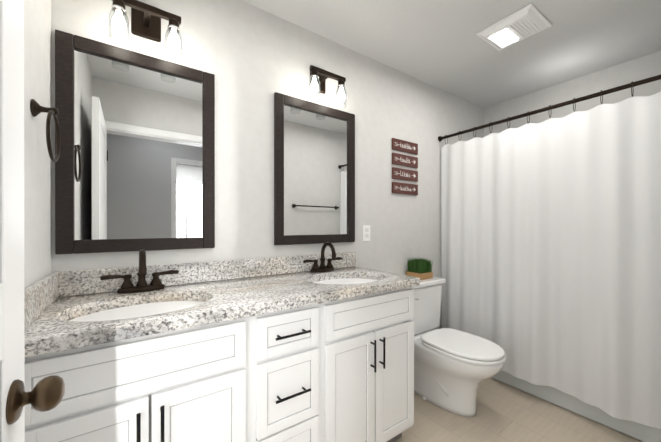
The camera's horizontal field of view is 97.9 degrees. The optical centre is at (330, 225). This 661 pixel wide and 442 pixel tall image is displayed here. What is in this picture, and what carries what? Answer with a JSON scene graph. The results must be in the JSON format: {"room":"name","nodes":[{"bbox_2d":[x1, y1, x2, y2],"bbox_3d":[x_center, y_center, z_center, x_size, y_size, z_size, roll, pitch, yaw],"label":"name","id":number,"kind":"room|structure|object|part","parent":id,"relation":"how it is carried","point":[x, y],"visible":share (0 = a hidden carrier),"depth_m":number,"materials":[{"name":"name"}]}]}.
{"room":"bathroom","nodes":[
{"label":"bathroom","id":0,"kind":"room"},
{"bbox_2d":[24,0,51,288],"bbox_3d":[-0.678,-0.012,0.438,0.100,2.440,1.650,0,0,-35],"label":"wall","id":1,"kind":"structure","parent":0,"point":[37,171],"depth_m":0.97,"materials":[{"name":"paint"}]},
{"bbox_2d":[0,0,24,441],"bbox_3d":[-0.385,0.190,0.235,0.037,2.014,0.718,0,0,-35],"label":"door","id":2,"kind":"structure","parent":1,"relation":"in","point":[12,352],"depth_m":0.48,"materials":[{"name":"white wood"}]},
{"bbox_2d":[6,375,64,424],"bbox_3d":[-0.544,0.296,0.479,0.150,0.068,0.068,0,0,-35],"label":"doorknob set","id":3,"kind":"object","parent":2,"relation":"attached to","point":[46,394],"depth_m":0.49,"materials":[{"name":"brown metal"}]},
{"bbox_2d":[24,272,59,329],"bbox_3d":[-0.935,0.233,0.919,0.020,0.100,0.559,0,0,-35],"label":"backsplash","id":4,"kind":"structure","parent":1,"relation":"attached to","point":[41,294],"depth_m":0.91,"materials":[{"name":"grey stone"}]},
{"bbox_2d":[31,99,59,161],"bbox_3d":[-0.925,-0.307,0.936,0.060,0.194,0.166,0,0,-35],"label":"towel ring","id":5,"kind":"object","parent":1,"relation":"attached to","point":[37,109],"visible":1,"depth_m":0.92,"materials":[{"name":"black metal"}]},
{"bbox_2d":[51,0,483,328],"bbox_3d":[0.225,-0.014,2.131,3.517,2.440,0.100,0,0,-35],"label":"wall","id":6,"kind":"structure","parent":0,"point":[252,59],"depth_m":1.68,"materials":[{"name":"paint"}]},
{"bbox_2d":[55,29,214,253],"bbox_3d":[-0.843,-0.331,1.310,0.598,0.887,0.023,0,0,-35],"label":"mirror","id":7,"kind":"object","parent":6,"relation":"attached to","point":[135,167],"visible":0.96,"depth_m":1.28,"materials":[{"name":"clear glass"}]},
{"bbox_3d":[-0.847,-0.331,1.315,0.496,0.785,0.008,0,0,-35],"label":"glass","id":8,"kind":"part","parent":7,"relation":"part of","materials":[{"name":"white"}]},
{"bbox_2d":[108,0,182,61],"bbox_3d":[-0.800,-0.879,1.256,0.264,0.270,0.162,0,0,-35],"label":"sconce","id":9,"kind":"object","parent":6,"relation":"attached to","point":[145,20],"visible":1,"depth_m":1.25,"materials":[{"name":"brown metal"}]},
{"bbox_2d":[108,7,128,45],"bbox_3d":[-0.853,-0.808,1.161,0.068,0.128,0.068,0,0,-35],"label":"shade","id":10,"kind":"object","parent":9,"relation":"on","point":[119,25],"depth_m":1.15,"materials":[{"name":"clear glass"}]},
{"bbox_3d":[-0.853,-0.823,1.161,0.048,0.085,0.048,0,0,-35],"label":"bulb","id":11,"kind":"part","parent":9,"relation":"part of","materials":[{"name":"white glass"}]},
{"bbox_3d":[-0.841,-0.936,1.315,0.116,0.156,0.018,0,0,-35],"label":"plate","id":12,"kind":"part","parent":9,"relation":"part of","materials":[{"name":"brown metal"}]},
{"bbox_3d":[-0.799,-0.898,1.255,0.252,0.064,0.133,0,0,-35],"label":"arm","id":13,"kind":"part","parent":9,"relation":"part of"},
{"bbox_2d":[165,27,182,61],"bbox_3d":[-0.692,-0.808,1.273,0.068,0.128,0.068,0,0,-35],"label":"shade","id":14,"kind":"object","parent":9,"relation":"on","point":[173,40],"depth_m":1.26,"materials":[{"name":"clear glass"}]},
{"bbox_3d":[-0.692,-0.823,1.273,0.048,0.085,0.048,0,0,-35],"label":"bulb","id":15,"kind":"part","parent":9,"relation":"part of","materials":[{"name":"white glass"}]},
{"bbox_2d":[60,252,355,297],"bbox_3d":[-0.454,0.232,1.583,1.528,0.100,0.018,0,0,-35],"label":"backsplash","id":16,"kind":"structure","parent":6,"relation":"attached to","point":[77,281],"depth_m":1.44,"materials":[{"name":"grey stone"}]},
{"bbox_2d":[274,92,354,244],"bbox_3d":[-0.079,-0.332,1.841,0.596,0.887,0.023,0,0,-35],"label":"mirror","id":17,"kind":"object","parent":6,"relation":"attached to","point":[314,173],"visible":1,"depth_m":1.82,"materials":[{"name":"clear glass"}]},
{"bbox_3d":[-0.083,-0.332,1.846,0.494,0.785,0.008,0,0,-35],"label":"glass","id":18,"kind":"part","parent":17,"relation":"part of","materials":[{"name":"white"}]},
{"bbox_2d":[309,65,346,108],"bbox_3d":[-0.040,-0.879,1.784,0.264,0.270,0.162,0,0,-35],"label":"sconce","id":19,"kind":"object","parent":6,"relation":"attached to","point":[318,78],"visible":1,"depth_m":1.77,"materials":[{"name":"brown metal"}]},
{"bbox_3d":[-0.094,-0.824,1.690,0.048,0.085,0.048,0,0,-35],"label":"bulb","id":20,"kind":"part","parent":19,"relation":"part of","materials":[{"name":"white glass"}]},
{"bbox_2d":[309,76,319,101],"bbox_3d":[-0.094,-0.808,1.690,0.068,0.128,0.068,0,0,-35],"label":"shade","id":21,"kind":"object","parent":19,"relation":"on","point":[314,87],"depth_m":1.68,"materials":[{"name":"clear glass"}]},
{"bbox_3d":[-0.081,-0.936,1.843,0.116,0.156,0.018,0,0,-35],"label":"plate","id":22,"kind":"part","parent":19,"relation":"part of","materials":[{"name":"brown metal"}]},
{"bbox_3d":[-0.039,-0.898,1.783,0.252,0.064,0.133,0,0,-35],"label":"arm","id":23,"kind":"part","parent":19,"relation":"part of"},
{"bbox_3d":[0.067,-0.824,1.801,0.048,0.085,0.048,0,0,-35],"label":"bulb","id":24,"kind":"part","parent":19,"relation":"part of","materials":[{"name":"white glass"}]},
{"bbox_2d":[336,86,346,108],"bbox_3d":[0.067,-0.808,1.801,0.068,0.128,0.068,0,0,-35],"label":"shade","id":25,"kind":"object","parent":19,"relation":"on","point":[341,96],"depth_m":1.79,"materials":[{"name":"clear glass"}]},
{"bbox_2d":[363,225,369,240],"bbox_3d":[0.263,0.052,2.093,0.070,0.115,0.005,0,0,-35],"label":"electrical outlet plate","id":26,"kind":"object","parent":6,"relation":"attached to","point":[366,232],"visible":1,"depth_m":2.09,"materials":[{"name":"white plastic"}]},
{"bbox_2d":[392,138,417,154],"bbox_3d":[0.604,-0.640,2.321,0.300,0.088,0.016,0,0,-35],"label":"sign","id":27,"kind":"object","parent":6,"relation":"attached to","point":[404,146],"visible":1,"depth_m":2.31,"materials":[{"name":"brown wood"}]},
{"bbox_2d":[392,153,417,167],"bbox_3d":[0.604,-0.527,2.321,0.300,0.088,0.016,0,0,-35],"label":"sign","id":28,"kind":"object","parent":6,"relation":"attached to","point":[404,160],"visible":1,"depth_m":2.31,"materials":[{"name":"brown wood"}]},
{"bbox_2d":[392,167,417,181],"bbox_3d":[0.604,-0.413,2.321,0.300,0.088,0.016,0,0,-35],"label":"sign","id":29,"kind":"object","parent":6,"relation":"attached to","point":[404,174],"visible":1,"depth_m":2.31,"materials":[{"name":"brown wood"}]},
{"bbox_2d":[392,182,417,194],"bbox_3d":[0.604,-0.300,2.321,0.300,0.088,0.016,0,0,-35],"label":"sign","id":30,"kind":"object","parent":6,"relation":"attached to","point":[404,188],"visible":1,"depth_m":2.31,"materials":[{"name":"brown wood"}]},
{"bbox_2d":[438,74,660,428],"bbox_3d":[1.402,0.131,1.957,0.095,1.881,1.524,0,0,-35],"label":"shower curtain","id":31,"kind":"object","parent":6,"relation":"attached to","point":[551,249],"visible":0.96,"depth_m":1.84,"materials":[{"name":"white fabric"}]},
{"bbox_3d":[1.418,-0.764,1.967,0.052,0.092,1.524,0,0,-35],"label":"rod","id":32,"kind":"part","parent":31,"relation":"part of","materials":[{"name":"brown metal"}]},
{"bbox_2d":[242,0,660,108],"bbox_3d":[1.250,-1.281,0.041,4.217,0.100,4.700,0,0,-35],"label":"ceiling","id":33,"kind":"structure","parent":0,"point":[441,45],"depth_m":1.88,"materials":[{"name":"white paint"}]},
{"bbox_2d":[477,3,551,50],"bbox_3d":[1.144,-1.215,1.800,0.300,0.036,0.310,0,0,-35],"label":"fan","id":34,"kind":"object","parent":33,"relation":"attached to","point":[529,20],"visible":1,"depth_m":1.75,"materials":[{"name":"white plastic"}]},
{"bbox_2d":[394,377,642,441],"bbox_3d":[1.250,1.259,0.045,4.217,0.100,4.700,0,0,-35],"label":"floor","id":35,"kind":"structure","parent":0,"point":[506,412],"depth_m":1.76,"materials":[{"name":"beige tile"}]},
{"bbox_2d":[25,282,419,441],"bbox_3d":[-0.308,0.765,1.347,1.536,0.881,0.574,0,0,-35],"label":"bathroom vanity","id":36,"kind":"object","parent":35,"relation":"on","point":[311,348],"depth_m":1.06,"materials":[{"name":"white wood"}]},
{"bbox_2d":[24,266,419,353],"bbox_3d":[-0.307,0.303,1.355,1.548,0.042,0.561,0,0,-35],"label":"countertop","id":37,"kind":"structure","parent":36,"relation":"on","point":[231,296],"depth_m":1.12,"materials":[{"name":"grey stone"}]},
{"bbox_2d":[56,294,215,325],"bbox_3d":[-0.680,0.400,1.050,0.516,0.175,0.392,0,0,-35],"label":"sink","id":38,"kind":"object","parent":37,"relation":"in","point":[182,301],"depth_m":1.10,"materials":[{"name":"white ceramic"}]},
{"bbox_2d":[100,249,179,293],"bbox_3d":[-0.790,0.189,1.208,0.282,0.184,0.165,0,0,-35],"label":"faucet","id":39,"kind":"object","parent":37,"relation":"on","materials":[{"name":"brown metal"}]},
{"bbox_2d":[300,242,343,273],"bbox_3d":[-0.019,0.189,1.743,0.282,0.184,0.165,0,0,-35],"label":"faucet","id":40,"kind":"object","parent":37,"relation":"on","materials":[{"name":"brown metal"}]},
{"bbox_2d":[308,274,375,285],"bbox_3d":[0.090,0.399,1.586,0.516,0.175,0.392,0,0,-35],"label":"sink","id":41,"kind":"object","parent":37,"relation":"in","point":[341,279],"depth_m":1.71,"materials":[{"name":"white ceramic"}]},
{"bbox_2d":[413,277,505,416],"bbox_3d":[0.798,0.810,1.994,0.504,0.792,0.749,0,0,-35],"label":"toilet","id":42,"kind":"object","parent":35,"relation":"on","point":[453,368],"visible":0.83,"depth_m":1.88,"materials":[{"name":"white ceramic"}]},
{"bbox_2d":[406,257,432,279],"bbox_3d":[0.710,0.333,2.298,0.166,0.161,0.161,0,0,-35],"label":"plant","id":43,"kind":"object","parent":42,"relation":"on","point":[421,269],"visible":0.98,"depth_m":2.25,"materials":[{"name":"green plant"}]},
{"bbox_3d":[0.709,0.389,2.298,0.148,0.048,0.148,0,0,-35],"label":"pot","id":44,"kind":"part","parent":43,"relation":"part of","materials":[{"name":"brown wood"}]},
{"bbox_3d":[0.643,0.629,2.217,0.485,0.350,0.195,0,0,-35],"label":"tank","id":45,"kind":"part","parent":42,"relation":"part of","materials":[{"name":"white ceramic"}]},
{"bbox_3d":[0.645,0.434,2.214,0.504,0.040,0.212,0,0,-35],"label":"lid","id":46,"kind":"part","parent":42,"relation":"part of","materials":[{"name":"white ceramic"}]},
{"bbox_3d":[0.815,1.006,1.970,0.372,0.396,0.672,0,0,-35],"label":"bowl","id":47,"kind":"part","parent":42,"relation":"part of","materials":[{"name":"white ceramic"}]},
{"bbox_3d":[0.875,0.796,1.884,0.380,0.019,0.480,0,0,-35],"label":"seat","id":48,"kind":"part","parent":42,"relation":"part of","materials":[{"name":"white plastic"}]},
{"bbox_2d":[491,370,660,441],"bbox_3d":[1.756,0.975,2.205,0.713,0.458,1.522,0,0,-35],"label":"bathtub","id":49,"kind":"object","parent":35,"relation":"on","point":[633,429],"visible":0.02,"depth_m":1.82,"materials":[{"name":"white plastic"}]},
{"bbox_2d":[484,50,660,136],"bbox_3d":[2.127,-0.014,2.388,0.100,2.440,1.650,0,0,-35],"label":"wall","id":50,"kind":"structure","parent":0,"point":[639,68],"depth_m":2.38,"materials":[{"name":"paint"}]}
]}

